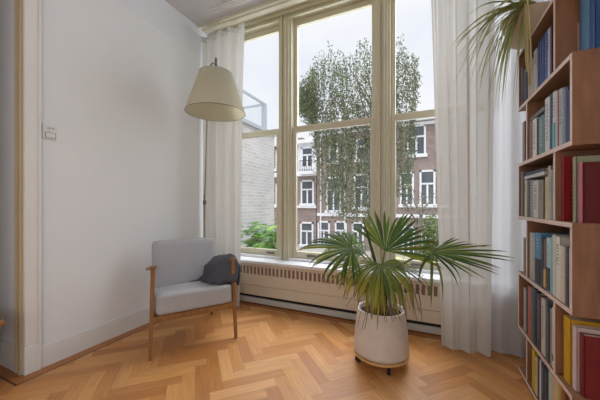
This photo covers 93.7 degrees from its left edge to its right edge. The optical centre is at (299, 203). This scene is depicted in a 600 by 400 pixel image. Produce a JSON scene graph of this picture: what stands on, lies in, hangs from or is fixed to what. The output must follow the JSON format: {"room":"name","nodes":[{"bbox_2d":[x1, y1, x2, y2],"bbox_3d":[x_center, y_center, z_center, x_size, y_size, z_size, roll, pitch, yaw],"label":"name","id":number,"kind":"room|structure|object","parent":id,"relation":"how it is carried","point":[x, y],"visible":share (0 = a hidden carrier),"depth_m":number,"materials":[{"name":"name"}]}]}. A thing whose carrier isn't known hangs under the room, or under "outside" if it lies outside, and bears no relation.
{"room":"living room","nodes":[
{"label":"living room","id":0,"kind":"room"},
{"bbox_2d":[0,0,13,343],"bbox_3d":[-2.365,-0.451,2.147,1.115,3.102,0.120,0,0,24],"label":"wall","id":1,"kind":"structure","parent":0,"point":[6,6],"depth_m":1.92,"materials":[{"name":"paint"}]},
{"bbox_2d":[0,339,13,370],"bbox_3d":[-2.362,1.020,2.070,1.185,0.161,0.018,0,0,24],"label":"baseboard","id":2,"kind":"structure","parent":1,"relation":"attached to","point":[6,348],"depth_m":1.88,"materials":[{"name":"white paint"}]},
{"bbox_2d":[13,0,41,375],"bbox_3d":[-1.801,-0.451,1.859,0.150,3.102,0.090,0,0,24],"label":"trim","id":3,"kind":"structure","parent":1,"relation":"attached to","point":[32,344],"depth_m":1.82,"materials":[{"name":"white paint"}]},
{"bbox_2d":[41,0,216,345],"bbox_3d":[-1.419,-0.545,2.732,0.122,3.290,1.969,0,0,24],"label":"wall","id":4,"kind":"structure","parent":0,"point":[122,174],"depth_m":2.31,"materials":[{"name":"paint"}]},
{"bbox_2d":[14,0,22,375],"bbox_3d":[-1.808,-0.451,1.812,0.068,3.102,0.029,0,0,24],"label":"trim","id":5,"kind":"structure","parent":4,"relation":"attached to","point":[18,4],"depth_m":1.80,"materials":[{"name":"beige paint"}]},
{"bbox_2d":[42,123,56,140],"bbox_3d":[-1.712,-0.491,1.923,0.019,0.105,0.080,0,0,24],"label":"light switch","id":6,"kind":"object","parent":4,"relation":"attached to","point":[49,131],"visible":1,"depth_m":1.92,"materials":[{"name":"white plastic"}]},
{"bbox_2d":[42,306,160,367],"bbox_3d":[-1.406,1.030,2.597,0.018,0.141,1.587,0,0,24],"label":"baseboard","id":7,"kind":"structure","parent":4,"relation":"attached to","point":[53,352],"depth_m":2.15,"materials":[{"name":"white paint"}]},
{"bbox_2d":[240,295,440,334],"bbox_3d":[0.404,1.060,2.677,3.245,0.056,0.024,0,0,24],"label":"baseboard","id":8,"kind":"structure","parent":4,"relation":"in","point":[411,326],"depth_m":2.76,"materials":[{"name":"grey paint"}]},
{"bbox_2d":[165,0,269,24],"bbox_3d":[-1.402,-2.062,0.204,4.480,0.120,5.609,0,0,24],"label":"ceiling","id":9,"kind":"structure","parent":0,"point":[199,12],"depth_m":2.88,"materials":[{"name":"paint"}]},
{"bbox_2d":[210,0,249,12],"bbox_3d":[0.416,-1.995,2.307,2.915,0.014,0.064,0,0,24],"label":"trim","id":10,"kind":"structure","parent":9,"relation":"attached to","point":[231,3],"depth_m":2.82,"materials":[{"name":"white paint"}]},
{"bbox_2d":[197,0,315,32],"bbox_3d":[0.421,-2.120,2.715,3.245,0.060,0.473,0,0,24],"label":"crown molding","id":11,"kind":"structure","parent":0,"point":[306,1],"depth_m":3.09,"materials":[{"name":"beige paint"}]},
{"bbox_2d":[202,0,305,32],"bbox_3d":[0.355,-2.016,2.522,3.185,0.148,0.060,0,0,24],"label":"rail","id":12,"kind":"object","parent":11,"relation":"attached to","point":[286,3],"visible":0.86,"depth_m":2.90,"materials":[{"name":"beige paint"}]},
{"bbox_2d":[202,22,244,306],"bbox_3d":[-0.850,-0.404,3.088,0.589,2.998,0.094,0,0,24],"label":"curtain","id":13,"kind":"object","parent":12,"relation":"hanging from","point":[224,139],"visible":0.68,"depth_m":3.09,"materials":[{"name":"fabric"}]},
{"bbox_2d":[431,0,494,356],"bbox_3d":[1.204,-0.420,2.094,0.432,3.031,0.131,0,0,24],"label":"curtain","id":14,"kind":"object","parent":12,"relation":"hanging from","point":[464,129],"visible":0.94,"depth_m":2.08,"materials":[{"name":"fabric"}]},
{"bbox_2d":[486,0,550,357],"bbox_3d":[1.607,-0.420,2.000,0.473,3.031,0.049,0,0,24],"label":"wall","id":15,"kind":"structure","parent":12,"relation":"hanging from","point":[508,231],"depth_m":2.05,"materials":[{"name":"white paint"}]},
{"bbox_2d":[0,300,534,399],"bbox_3d":[-1.260,1.160,0.393,4.580,0.120,6.270,0,0,24],"label":"floor","id":16,"kind":"structure","parent":0,"point":[278,353],"depth_m":1.86,"materials":[{"name":"brown wood"}]},
{"bbox_2d":[146,238,237,360],"bbox_3d":[-0.949,0.718,2.396,0.643,0.776,0.634,0,0,-32],"label":"armchair","id":17,"kind":"object","parent":16,"relation":"on","point":[175,263],"visible":0.87,"depth_m":2.29,"materials":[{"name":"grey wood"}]},
{"bbox_2d":[154,281,230,314],"bbox_3d":[-0.912,0.735,2.341,0.558,0.162,0.490,0,0,-32],"label":"seat cushion","id":18,"kind":"object","parent":17,"relation":"on","point":[170,297],"depth_m":2.15,"materials":[{"name":"grey fabric"}]},
{"bbox_2d":[189,253,239,284],"bbox_3d":[-0.742,0.583,2.400,0.379,0.341,0.389,0,0,-31],"label":"throw blanket","id":19,"kind":"object","parent":17,"relation":"on","point":[217,270],"visible":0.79,"depth_m":2.31,"materials":[{"name":"grey fabric"}]},
{"bbox_2d":[184,57,245,237],"bbox_3d":[-0.854,-0.151,2.681,0.701,2.502,0.572,0,0,24],"label":"floor lamp","id":20,"kind":"object","parent":16,"relation":"on","point":[214,95],"visible":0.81,"depth_m":2.51,"materials":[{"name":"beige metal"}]},
{"bbox_2d":[240,262,440,326],"bbox_3d":[0.429,0.876,2.696,3.195,0.448,0.070,0,0,24],"label":"radiator cover","id":21,"kind":"object","parent":16,"relation":"on","point":[306,287],"visible":0.29,"depth_m":2.79,"materials":[{"name":"beige paint"}]},
{"bbox_2d":[242,265,439,296],"bbox_3d":[0.404,0.733,2.675,3.167,0.085,0.012,0,0,25],"label":"grille","id":22,"kind":"object","parent":21,"relation":"attached to","point":[263,271],"depth_m":2.82,"materials":[{"name":"beige paint"}]},
{"bbox_2d":[353,347,409,374],"bbox_3d":[0.565,1.062,1.964,0.376,0.075,0.376,0,0,24],"label":"trolley","id":23,"kind":"object","parent":16,"relation":"on","point":[358,358],"visible":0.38,"depth_m":1.80,"materials":[{"name":"brown wood"}]},
{"bbox_2d":[297,211,513,363],"bbox_3d":[0.677,0.534,1.845,1.353,0.981,0.644,0,0,14],"label":"potted palm","id":24,"kind":"object","parent":23,"relation":"on","point":[381,333],"visible":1,"depth_m":1.81,"materials":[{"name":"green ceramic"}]},
{"bbox_2d":[518,0,599,399],"bbox_3d":[1.420,0.060,1.438,0.314,2.079,0.763,0,0,24],"label":"bookcase","id":25,"kind":"object","parent":16,"relation":"on","point":[579,70],"visible":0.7,"depth_m":1.28,"materials":[{"name":"brown wood"}]},
{"bbox_2d":[450,0,549,110],"bbox_3d":[1.181,-0.860,1.643,0.693,0.716,0.309,0,0,-12],"label":"spider plant","id":26,"kind":"object","parent":25,"relation":"on","point":[517,27],"visible":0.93,"depth_m":1.60,"materials":[{"name":"green plant"}]},
{"bbox_2d":[521,66,525,104],"bbox_3d":[1.489,-0.746,1.768,0.152,0.244,0.057,0,0,24],"label":"book","id":27,"kind":"object","parent":25,"relation":"on","point":[523,67],"visible":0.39,"depth_m":1.79,"materials":[{"name":"paper"}]},
{"bbox_2d":[522,121,525,161],"bbox_3d":[1.481,-0.388,1.739,0.162,0.252,0.049,0,0,24],"label":"book","id":28,"kind":"object","parent":25,"relation":"on","point":[524,122],"visible":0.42,"depth_m":1.75,"materials":[{"name":"paper"}]},
{"bbox_2d":[523,237,525,274],"bbox_3d":[1.472,0.328,1.717,0.162,0.227,0.056,0,0,24],"label":"book","id":29,"kind":"object","parent":25,"relation":"on","point":[524,238],"visible":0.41,"depth_m":1.75,"materials":[{"name":"paper"}]},
{"bbox_2d":[524,68,527,101],"bbox_3d":[1.453,-0.730,1.707,0.139,0.212,0.076,0,0,24],"label":"book","id":30,"kind":"object","parent":25,"relation":"on","point":[525,72],"visible":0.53,"depth_m":1.73,"materials":[{"name":"paper"}]},
{"bbox_2d":[524,287,527,331],"bbox_3d":[1.477,0.659,1.716,0.173,0.265,0.044,0,0,24],"label":"book","id":31,"kind":"object","parent":25,"relation":"on","point":[524,287],"visible":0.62,"depth_m":1.75,"materials":[{"name":"paper"}]},
{"bbox_2d":[521,171,531,215],"bbox_3d":[1.500,-0.061,1.771,0.170,0.283,0.034,0,0,24],"label":"book","id":32,"kind":"object","parent":25,"relation":"on","point":[522,173],"visible":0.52,"depth_m":1.79,"materials":[{"name":"fabric"}]},
{"bbox_2d":[526,288,527,333],"bbox_3d":[1.460,0.656,1.677,0.173,0.271,0.034,0,0,24],"label":"book","id":33,"kind":"object","parent":25,"relation":"on","point":[526,288],"visible":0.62,"depth_m":1.71,"materials":[{"name":"paper"}]},
{"bbox_2d":[525,179,532,216],"bbox_3d":[1.464,-0.033,1.699,0.165,0.225,0.047,0,0,24],"label":"book","id":34,"kind":"object","parent":25,"relation":"on","point":[532,179],"visible":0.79,"depth_m":1.72,"materials":[{"name":"paper"}]},
{"bbox_2d":[524,171,547,179],"bbox_3d":[1.412,-0.160,1.589,0.150,0.020,0.334,0,0,24],"label":"book","id":35,"kind":"object","parent":34,"relation":"on","point":[541,175],"visible":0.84,"depth_m":1.60,"materials":[{"name":"paper"}]},
{"bbox_2d":[529,120,530,158],"bbox_3d":[1.431,-0.377,1.635,0.157,0.230,0.021,0,0,24],"label":"book","id":36,"kind":"object","parent":25,"relation":"on","point":[529,120],"visible":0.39,"depth_m":1.66,"materials":[{"name":"paper"}]},
{"bbox_2d":[530,106,544,120],"bbox_3d":[1.389,-0.497,1.538,0.150,0.022,0.230,0,0,24],"label":"book","id":37,"kind":"object","parent":36,"relation":"on","point":[541,111],"visible":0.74,"depth_m":1.54,"materials":[{"name":"paper"}]},
{"bbox_2d":[530,120,532,157],"bbox_3d":[1.407,-0.371,1.609,0.133,0.219,0.038,0,0,24],"label":"book","id":38,"kind":"object","parent":25,"relation":"on","point":[531,122],"visible":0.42,"depth_m":1.63,"materials":[{"name":"paper"}]},
{"bbox_2d":[528,286,535,338],"bbox_3d":[1.439,0.643,1.630,0.178,0.297,0.061,0,0,24],"label":"book","id":39,"kind":"object","parent":25,"relation":"on","point":[529,287],"visible":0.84,"depth_m":1.66,"materials":[{"name":"paper"}]},
{"bbox_2d":[527,179,536,216],"bbox_3d":[1.453,-0.031,1.643,0.191,0.221,0.055,0,0,24],"label":"book","id":40,"kind":"object","parent":25,"relation":"on","point":[528,181],"visible":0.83,"depth_m":1.68,"materials":[{"name":"paper"}]},
{"bbox_2d":[530,232,534,281],"bbox_3d":[1.426,0.306,1.588,0.188,0.272,0.089,0,0,24],"label":"book","id":41,"kind":"object","parent":25,"relation":"on","point":[532,234],"visible":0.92,"depth_m":1.61,"materials":[{"name":"paper"}]},
{"bbox_2d":[531,58,533,94],"bbox_3d":[1.429,-0.728,1.588,0.191,0.207,0.045,0,0,24],"label":"book","id":42,"kind":"object","parent":25,"relation":"on","point":[532,72],"visible":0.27,"depth_m":1.62,"materials":[{"name":"paper"}]},
{"bbox_2d":[532,288,536,341],"bbox_3d":[1.416,0.641,1.579,0.178,0.301,0.037,0,0,24],"label":"book","id":43,"kind":"object","parent":25,"relation":"on","point":[532,288],"visible":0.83,"depth_m":1.61,"materials":[{"name":"paper"}]},
{"bbox_2d":[533,180,537,217],"bbox_3d":[1.391,-0.025,1.540,0.165,0.209,0.080,0,0,24],"label":"book","id":44,"kind":"object","parent":25,"relation":"on","point":[535,183],"visible":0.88,"depth_m":1.57,"materials":[{"name":"paper"}]},
{"bbox_2d":[532,347,538,391],"bbox_3d":[1.411,0.948,1.574,0.171,0.232,0.044,0,0,24],"label":"book","id":45,"kind":"object","parent":25,"relation":"on","point":[534,352],"visible":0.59,"depth_m":1.60,"materials":[{"name":"paper"}]},
{"bbox_2d":[534,47,537,91],"bbox_3d":[1.396,-0.743,1.541,0.172,0.237,0.061,0,0,24],"label":"book","id":46,"kind":"object","parent":25,"relation":"on","point":[536,49],"visible":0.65,"depth_m":1.57,"materials":[{"name":"paper"}]},
{"bbox_2d":[533,117,538,156],"bbox_3d":[1.390,-0.370,1.558,0.147,0.216,0.062,0,0,24],"label":"book","id":47,"kind":"object","parent":25,"relation":"on","point":[536,118],"visible":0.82,"depth_m":1.57,"materials":[{"name":"paper"}]},
{"bbox_2d":[535,355,537,396],"bbox_3d":[1.390,0.960,1.533,0.168,0.209,0.041,0,0,24],"label":"book","id":48,"kind":"object","parent":25,"relation":"on","point":[536,356],"visible":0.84,"depth_m":1.56,"materials":[{"name":"paper"}]},
{"bbox_2d":[530,179,542,216],"bbox_3d":[1.409,-0.029,1.605,0.142,0.217,0.045,0,0,24],"label":"book","id":49,"kind":"object","parent":25,"relation":"on","point":[531,181],"visible":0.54,"depth_m":1.63,"materials":[{"name":"paper"}]},
{"bbox_2d":[534,289,541,345],"bbox_3d":[1.386,0.638,1.547,0.147,0.307,0.039,0,0,24],"label":"book","id":50,"kind":"object","parent":25,"relation":"on","point":[535,290],"visible":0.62,"depth_m":1.57,"materials":[{"name":"paper"}]},
{"bbox_2d":[538,42,539,86],"bbox_3d":[1.382,-0.749,1.490,0.189,0.249,0.030,0,0,24],"label":"book","id":51,"kind":"object","parent":25,"relation":"on","point":[539,42],"visible":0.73,"depth_m":1.52,"materials":[{"name":"paper"}]},
{"bbox_2d":[540,39,541,84],"bbox_3d":[1.364,-0.748,1.463,0.179,0.248,0.029,0,0,24],"label":"book","id":52,"kind":"object","parent":25,"relation":"on","point":[541,39],"visible":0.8,"depth_m":1.49,"materials":[{"name":"paper"}]},
{"bbox_2d":[539,359,542,399],"bbox_3d":[1.365,0.952,1.475,0.168,0.224,0.024,0,0,24],"label":"book","id":53,"kind":"object","parent":25,"relation":"on","point":[540,360],"visible":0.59,"depth_m":1.51,"materials":[{"name":"paper"}]},
{"bbox_2d":[538,179,544,218],"bbox_3d":[1.362,-0.023,1.467,0.172,0.206,0.070,0,0,24],"label":"book","id":54,"kind":"object","parent":25,"relation":"on","point":[541,183],"visible":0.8,"depth_m":1.49,"materials":[{"name":"paper"}]},
{"bbox_2d":[539,114,544,153],"bbox_3d":[1.365,-0.363,1.454,0.188,0.203,0.087,0,0,24],"label":"book","id":55,"kind":"object","parent":25,"relation":"on","point":[541,118],"visible":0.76,"depth_m":1.48,"materials":[{"name":"paper"}]},
{"bbox_2d":[537,292,548,350],"bbox_3d":[1.364,0.642,1.499,0.148,0.300,0.055,0,0,24],"label":"book","id":56,"kind":"object","parent":25,"relation":"on","point":[539,295],"visible":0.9,"depth_m":1.51,"materials":[{"name":"paper"}]},
{"bbox_2d":[542,34,544,82],"bbox_3d":[1.351,-0.749,1.429,0.183,0.250,0.036,0,0,24],"label":"book","id":57,"kind":"object","parent":25,"relation":"on","point":[543,37],"visible":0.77,"depth_m":1.46,"materials":[{"name":"paper"}]},
{"bbox_2d":[541,362,545,399],"bbox_3d":[1.352,0.954,1.443,0.175,0.221,0.040,0,0,24],"label":"book","id":58,"kind":"object","parent":25,"relation":"on","point":[542,363],"visible":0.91,"depth_m":1.47,"materials":[{"name":"paper"}]},
{"bbox_2d":[541,238,546,287],"bbox_3d":[1.360,0.311,1.440,0.191,0.261,0.037,0,0,24],"label":"book","id":59,"kind":"object","parent":25,"relation":"on","point":[542,239],"visible":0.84,"depth_m":1.47,"materials":[{"name":"paper"}]},
{"bbox_2d":[543,239,546,289],"bbox_3d":[1.321,0.312,1.417,0.139,0.260,0.032,0,0,24],"label":"book","id":60,"kind":"object","parent":25,"relation":"on","point":[545,240],"visible":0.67,"depth_m":1.44,"materials":[{"name":"paper"}]},
{"bbox_2d":[541,297,550,356],"bbox_3d":[1.331,0.645,1.445,0.135,0.292,0.053,0,0,24],"label":"book","id":61,"kind":"object","parent":25,"relation":"on","point":[542,298],"visible":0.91,"depth_m":1.47,"materials":[{"name":"paper"}]},
{"bbox_2d":[544,365,548,399],"bbox_3d":[1.321,0.951,1.401,0.151,0.227,0.056,0,0,24],"label":"book","id":62,"kind":"object","parent":25,"relation":"on","point":[546,370],"visible":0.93,"depth_m":1.42,"materials":[{"name":"paper"}]},
{"bbox_2d":[545,30,547,79],"bbox_3d":[1.339,-0.749,1.393,0.193,0.250,0.035,0,0,24],"label":"book","id":63,"kind":"object","parent":25,"relation":"on","point":[546,33],"visible":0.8,"depth_m":1.43,"materials":[{"name":"paper"}]},
{"bbox_2d":[545,177,547,218],"bbox_3d":[1.325,-0.028,1.394,0.165,0.215,0.040,0,0,24],"label":"book","id":64,"kind":"object","parent":25,"relation":"on","point":[546,178],"visible":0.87,"depth_m":1.42,"materials":[{"name":"paper"}]},
{"bbox_2d":[545,96,549,151],"bbox_3d":[1.316,-0.398,1.389,0.153,0.272,0.060,0,0,24],"label":"book","id":65,"kind":"object","parent":25,"relation":"on","point":[547,100],"visible":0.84,"depth_m":1.41,"materials":[{"name":"paper"}]},
{"bbox_2d":[546,237,550,292],"bbox_3d":[1.306,0.307,1.377,0.146,0.270,0.049,0,0,24],"label":"book","id":66,"kind":"object","parent":25,"relation":"on","point":[548,268],"visible":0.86,"depth_m":1.40,"materials":[{"name":"paper"}]},
{"bbox_2d":[548,28,549,76],"bbox_3d":[1.319,-0.748,1.366,0.178,0.247,0.026,0,0,24],"label":"book","id":67,"kind":"object","parent":25,"relation":"on","point":[549,28],"visible":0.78,"depth_m":1.40,"materials":[{"name":"paper"}]},
{"bbox_2d":[545,299,553,359],"bbox_3d":[1.330,0.641,1.394,0.174,0.301,0.029,0,0,24],"label":"book","id":68,"kind":"object","parent":25,"relation":"on","point":[547,301],"visible":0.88,"depth_m":1.43,"materials":[{"name":"paper"}]},
{"bbox_2d":[548,165,552,219],"bbox_3d":[1.321,-0.053,1.356,0.189,0.266,0.028,0,0,24],"label":"book","id":69,"kind":"object","parent":25,"relation":"on","point":[550,168],"visible":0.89,"depth_m":1.39,"materials":[{"name":"paper"}]},
{"bbox_2d":[548,305,552,362],"bbox_3d":[1.304,0.651,1.372,0.146,0.281,0.028,0,0,24],"label":"book","id":70,"kind":"object","parent":25,"relation":"on","point":[549,306],"visible":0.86,"depth_m":1.40,"materials":[{"name":"paper"}]},
{"bbox_2d":[549,370,551,399],"bbox_3d":[1.295,0.946,1.361,0.136,0.238,0.035,0,0,24],"label":"book","id":71,"kind":"object","parent":25,"relation":"on","point":[550,373],"visible":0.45,"depth_m":1.38,"materials":[{"name":"paper"}]},
{"bbox_2d":[550,308,551,365],"bbox_3d":[1.294,0.654,1.346,0.149,0.276,0.022,0,0,24],"label":"book","id":72,"kind":"object","parent":25,"relation":"on","point":[550,308],"visible":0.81,"depth_m":1.37,"materials":[{"name":"paper"}]},
{"bbox_2d":[550,93,552,149],"bbox_3d":[1.307,-0.399,1.339,0.179,0.274,0.034,0,0,24],"label":"book","id":73,"kind":"object","parent":25,"relation":"on","point":[551,94],"visible":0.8,"depth_m":1.37,"materials":[{"name":"paper"}]},
{"bbox_2d":[550,26,552,74],"bbox_3d":[1.295,-0.745,1.346,0.148,0.240,0.021,0,0,24],"label":"book","id":74,"kind":"object","parent":25,"relation":"on","point":[551,27],"visible":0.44,"depth_m":1.37,"materials":[{"name":"paper"}]},
{"bbox_2d":[551,237,552,294],"bbox_3d":[1.293,0.302,1.341,0.149,0.279,0.022,0,0,24],"label":"book","id":75,"kind":"object","parent":25,"relation":"on","point":[551,237],"visible":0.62,"depth_m":1.36,"materials":[{"name":"paper"}]},
{"bbox_2d":[551,170,552,219],"bbox_3d":[1.294,-0.042,1.335,0.157,0.243,0.027,0,0,24],"label":"book","id":76,"kind":"object","parent":25,"relation":"on","point":[551,170],"visible":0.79,"depth_m":1.36,"materials":[{"name":"paper"}]},
{"bbox_2d":[535,232,569,285],"bbox_3d":[1.380,0.301,1.504,0.175,0.281,0.089,0,0,24],"label":"book","id":77,"kind":"object","parent":25,"relation":"on","point":[538,235],"visible":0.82,"depth_m":1.53,"materials":[{"name":"paper"}]},
{"bbox_2d":[552,91,555,147],"bbox_3d":[1.292,-0.397,1.306,0.180,0.271,0.033,0,0,24],"label":"book","id":78,"kind":"object","parent":25,"relation":"on","point":[554,92],"visible":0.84,"depth_m":1.33,"materials":[{"name":"paper"}]},
{"bbox_2d":[552,374,558,399],"bbox_3d":[1.270,0.946,1.307,0.136,0.237,0.078,0,0,24],"label":"book","id":79,"kind":"object","parent":25,"relation":"on","point":[555,384],"visible":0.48,"depth_m":1.32,"materials":[{"name":"paper"}]},
{"bbox_2d":[556,90,558,146],"bbox_3d":[1.285,-0.395,1.279,0.185,0.266,0.018,0,0,24],"label":"book","id":80,"kind":"object","parent":25,"relation":"on","point":[557,90],"visible":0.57,"depth_m":1.31,"materials":[{"name":"paper"}]},
{"bbox_2d":[553,235,569,296],"bbox_3d":[1.297,0.296,1.304,0.186,0.292,0.037,0,0,24],"label":"book","id":81,"kind":"object","parent":25,"relation":"on","point":[554,236],"visible":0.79,"depth_m":1.33,"materials":[{"name":"paper"}]},
{"bbox_2d":[559,87,563,145],"bbox_3d":[1.256,-0.391,1.244,0.165,0.259,0.033,0,0,24],"label":"book","id":82,"kind":"object","parent":25,"relation":"on","point":[560,90],"visible":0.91,"depth_m":1.27,"materials":[{"name":"paper"}]},
{"bbox_2d":[556,236,569,299],"bbox_3d":[1.254,0.298,1.276,0.134,0.287,0.040,0,0,24],"label":"book","id":83,"kind":"object","parent":25,"relation":"on","point":[560,241],"visible":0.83,"depth_m":1.29,"materials":[{"name":"paper"}]},
{"bbox_2d":[563,247,564,303],"bbox_3d":[1.248,0.317,1.211,0.175,0.249,0.020,0,0,24],"label":"book","id":84,"kind":"object","parent":25,"relation":"on","point":[563,247],"visible":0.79,"depth_m":1.24,"materials":[{"name":"paper"}]},
{"bbox_2d":[560,246,569,301],"bbox_3d":[1.246,0.317,1.240,0.148,0.250,0.027,0,0,24],"label":"book","id":85,"kind":"object","parent":25,"relation":"on","point":[561,247],"visible":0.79,"depth_m":1.26,"materials":[{"name":"paper"}]},
{"bbox_2d":[561,386,569,399],"bbox_3d":[1.240,0.942,1.220,0.154,0.244,0.044,0,0,24],"label":"book","id":86,"kind":"object","parent":25,"relation":"on","point":[564,396],"visible":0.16,"depth_m":1.24,"materials":[{"name":"paper"}]},
{"bbox_2d":[562,86,569,143],"bbox_3d":[1.232,-0.388,1.220,0.139,0.252,0.026,0,0,24],"label":"book","id":87,"kind":"object","parent":25,"relation":"on","point":[563,89],"visible":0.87,"depth_m":1.25,"materials":[{"name":"paper"}]},
{"bbox_2d":[565,87,569,142],"bbox_3d":[1.239,-0.382,1.185,0.182,0.241,0.027,0,0,24],"label":"book","id":88,"kind":"object","parent":25,"relation":"on","point":[567,88],"visible":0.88,"depth_m":1.22,"materials":[{"name":"paper"}]},
{"bbox_2d":[565,247,569,304],"bbox_3d":[1.247,0.316,1.190,0.191,0.252,0.016,0,0,24],"label":"book","id":89,"kind":"object","parent":25,"relation":"on","point":[565,247],"visible":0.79,"depth_m":1.22,"materials":[{"name":"paper"}]},
{"bbox_2d":[567,248,568,306],"bbox_3d":[1.216,0.316,1.181,0.144,0.251,0.023,0,0,24],"label":"book","id":90,"kind":"object","parent":25,"relation":"on","point":[567,248],"visible":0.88,"depth_m":1.20,"materials":[{"name":"paper"}]},
{"bbox_2d":[568,89,569,141],"bbox_3d":[1.215,-0.373,1.168,0.151,0.223,0.020,0,0,24],"label":"book","id":91,"kind":"object","parent":25,"relation":"on","point":[569,89],"visible":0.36,"depth_m":1.20,"materials":[{"name":"paper"}]},
{"bbox_2d":[577,22,579,50],"bbox_3d":[1.320,-0.718,1.239,0.147,0.188,0.014,0,0,24],"label":"book","id":92,"kind":"object","parent":25,"relation":"on","point":[578,24],"visible":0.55,"depth_m":1.26,"materials":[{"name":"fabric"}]},
{"bbox_2d":[561,154,599,220],"bbox_3d":[1.279,-0.067,1.252,0.173,0.294,0.027,0,0,24],"label":"book","id":93,"kind":"object","parent":25,"relation":"on","point":[566,161],"visible":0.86,"depth_m":1.27,"materials":[{"name":"paper"}]},
{"bbox_2d":[563,314,599,385],"bbox_3d":[1.269,0.648,1.215,0.182,0.286,0.064,0,0,24],"label":"book","id":94,"kind":"object","parent":25,"relation":"on","point":[568,320],"visible":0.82,"depth_m":1.23,"materials":[{"name":"paper"}]},
{"bbox_2d":[580,0,589,50],"bbox_3d":[1.322,-0.787,1.176,0.202,0.326,0.085,0,0,24],"label":"book","id":95,"kind":"object","parent":25,"relation":"on","point":[584,4],"visible":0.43,"depth_m":1.21,"materials":[{"name":"paper"}]},
{"bbox_2d":[572,324,599,391],"bbox_3d":[1.260,0.657,1.158,0.202,0.270,0.034,0,0,24],"label":"book","id":96,"kind":"object","parent":25,"relation":"on","point":[576,329],"visible":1,"depth_m":1.18,"materials":[{"name":"paper"}]},
{"bbox_2d":[573,155,599,221],"bbox_3d":[1.256,-0.059,1.154,0.203,0.278,0.025,0,0,24],"label":"book","id":97,"kind":"object","parent":25,"relation":"on","point":[577,159],"visible":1,"depth_m":1.18,"materials":[{"name":"paper"}]},
{"bbox_2d":[578,161,599,222],"bbox_3d":[1.251,-0.044,1.120,0.203,0.248,0.032,0,0,24],"label":"book","id":98,"kind":"object","parent":25,"relation":"on","point":[588,172],"visible":1,"depth_m":1.14,"materials":[{"name":"paper"}]},
{"bbox_2d":[580,332,599,399],"bbox_3d":[1.252,0.665,1.119,0.203,0.254,0.035,0,0,24],"label":"book","id":99,"kind":"object","parent":25,"relation":"on","point":[589,343],"visible":1,"depth_m":1.14,"materials":[{"name":"paper"}]},
{"bbox_2d":[590,0,599,48],"bbox_3d":[1.295,-0.787,1.117,0.202,0.326,0.034,0,0,24],"label":"book","id":100,"kind":"object","parent":25,"relation":"on","point":[594,4],"visible":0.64,"depth_m":1.14,"materials":[{"name":"paper"}]},
{"bbox_2d":[354,300,408,363],"bbox_3d":[0.565,0.876,1.964,0.374,0.296,0.374,0,0,25],"label":"pot","id":101,"kind":"object","parent":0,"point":[387,343],"depth_m":1.82,"materials":[{"name":"white ceramic"}]},
{"bbox_3d":[0.487,-0.495,2.859,3.245,3.190,0.152,0,0,24],"label":"wall window","id":102,"kind":"structure","parent":0,"visible":0},
{"bbox_2d":[223,0,439,283],"bbox_3d":[0.444,-0.722,2.765,3.245,2.745,0.319,0,0,24],"label":"window","id":103,"kind":"structure","parent":102,"relation":"attached to","point":[287,23],"depth_m":2.89,"materials":[{"name":"white paint"}]},
{"label":"outside","id":104,"kind":"structure","parent":0,"visible":0},
{"bbox_2d":[275,244,409,259],"bbox_3d":[9.937,3.100,21.804,80.000,0.200,42.077,0,0,24],"label":"ground","id":105,"kind":"structure","parent":104,"point":[317,250],"depth_m":17.56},
{"bbox_2d":[241,118,276,246],"bbox_3d":[-2.890,0.709,6.030,4.040,4.582,2.537,0,0,24],"label":"extension","id":106,"kind":"object","parent":105,"relation":"on","point":[257,190],"visible":0.11,"depth_m":5.67,"materials":[{"name":"grey brick"}]},
{"bbox_2d":[243,90,266,128],"bbox_3d":[-2.884,-1.922,6.024,3.615,0.678,2.371,0,0,24],"label":"terrace railing","id":107,"kind":"object","parent":106,"relation":"on","point":[262,104],"visible":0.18,"depth_m":6.29,"materials":[{"name":"metal"}]},
{"bbox_2d":[241,221,297,248],"bbox_3d":[-0.608,1.643,4.499,1.340,2.718,1.354,0,0,21],"label":"shrub","id":108,"kind":"object","parent":105,"relation":"on","point":[264,236],"visible":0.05,"depth_m":4.36,"materials":[{"name":"green plant"}]},
{"bbox_2d":[274,137,316,246],"bbox_3d":[0.444,-1.153,23.013,4.393,8.382,7.750,0,0,24],"label":"house","id":109,"kind":"structure","parent":105,"relation":"on","point":[306,175],"depth_m":19.54,"materials":[{"name":"white paint"}]},
{"bbox_2d":[324,229,365,254],"bbox_3d":[2.059,2.101,13.028,1.996,1.814,1.950,0,0,24],"label":"shrub","id":110,"kind":"object","parent":105,"relation":"on","point":[356,237],"visible":0.17,"depth_m":12.74,"materials":[{"name":"green plant"}]},
{"bbox_2d":[299,35,422,230],"bbox_3d":[2.117,-1.546,9.821,4.755,9.100,3.227,0,0,0],"label":"birch tree","id":111,"kind":"object","parent":105,"relation":"on","point":[308,98],"visible":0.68,"depth_m":9.28,"materials":[{"name":"green plant"}]},
{"bbox_2d":[317,117,437,253],"bbox_3d":[6.649,-0.894,20.405,9.036,8.233,7.350,0,0,24],"label":"house","id":112,"kind":"structure","parent":105,"relation":"on","point":[424,179],"depth_m":16.94,"materials":[{"name":"brown brick"}]},
{"bbox_2d":[401,191,437,259],"bbox_3d":[3.067,1.345,7.210,0.867,3.315,1.172,0,0,24],"label":"bare tree","id":113,"kind":"object","parent":105,"relation":"on","point":[424,208],"visible":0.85,"depth_m":7.17,"materials":[{"name":"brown plant"}]},
{"bbox_2d":[419,213,438,261],"bbox_3d":[3.822,1.629,8.170,0.889,2.745,0.849,0,0,24],"label":"shrub","id":114,"kind":"object","parent":105,"relation":"on","point":[434,229],"visible":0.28,"depth_m":8.11,"materials":[{"name":"green plant"}]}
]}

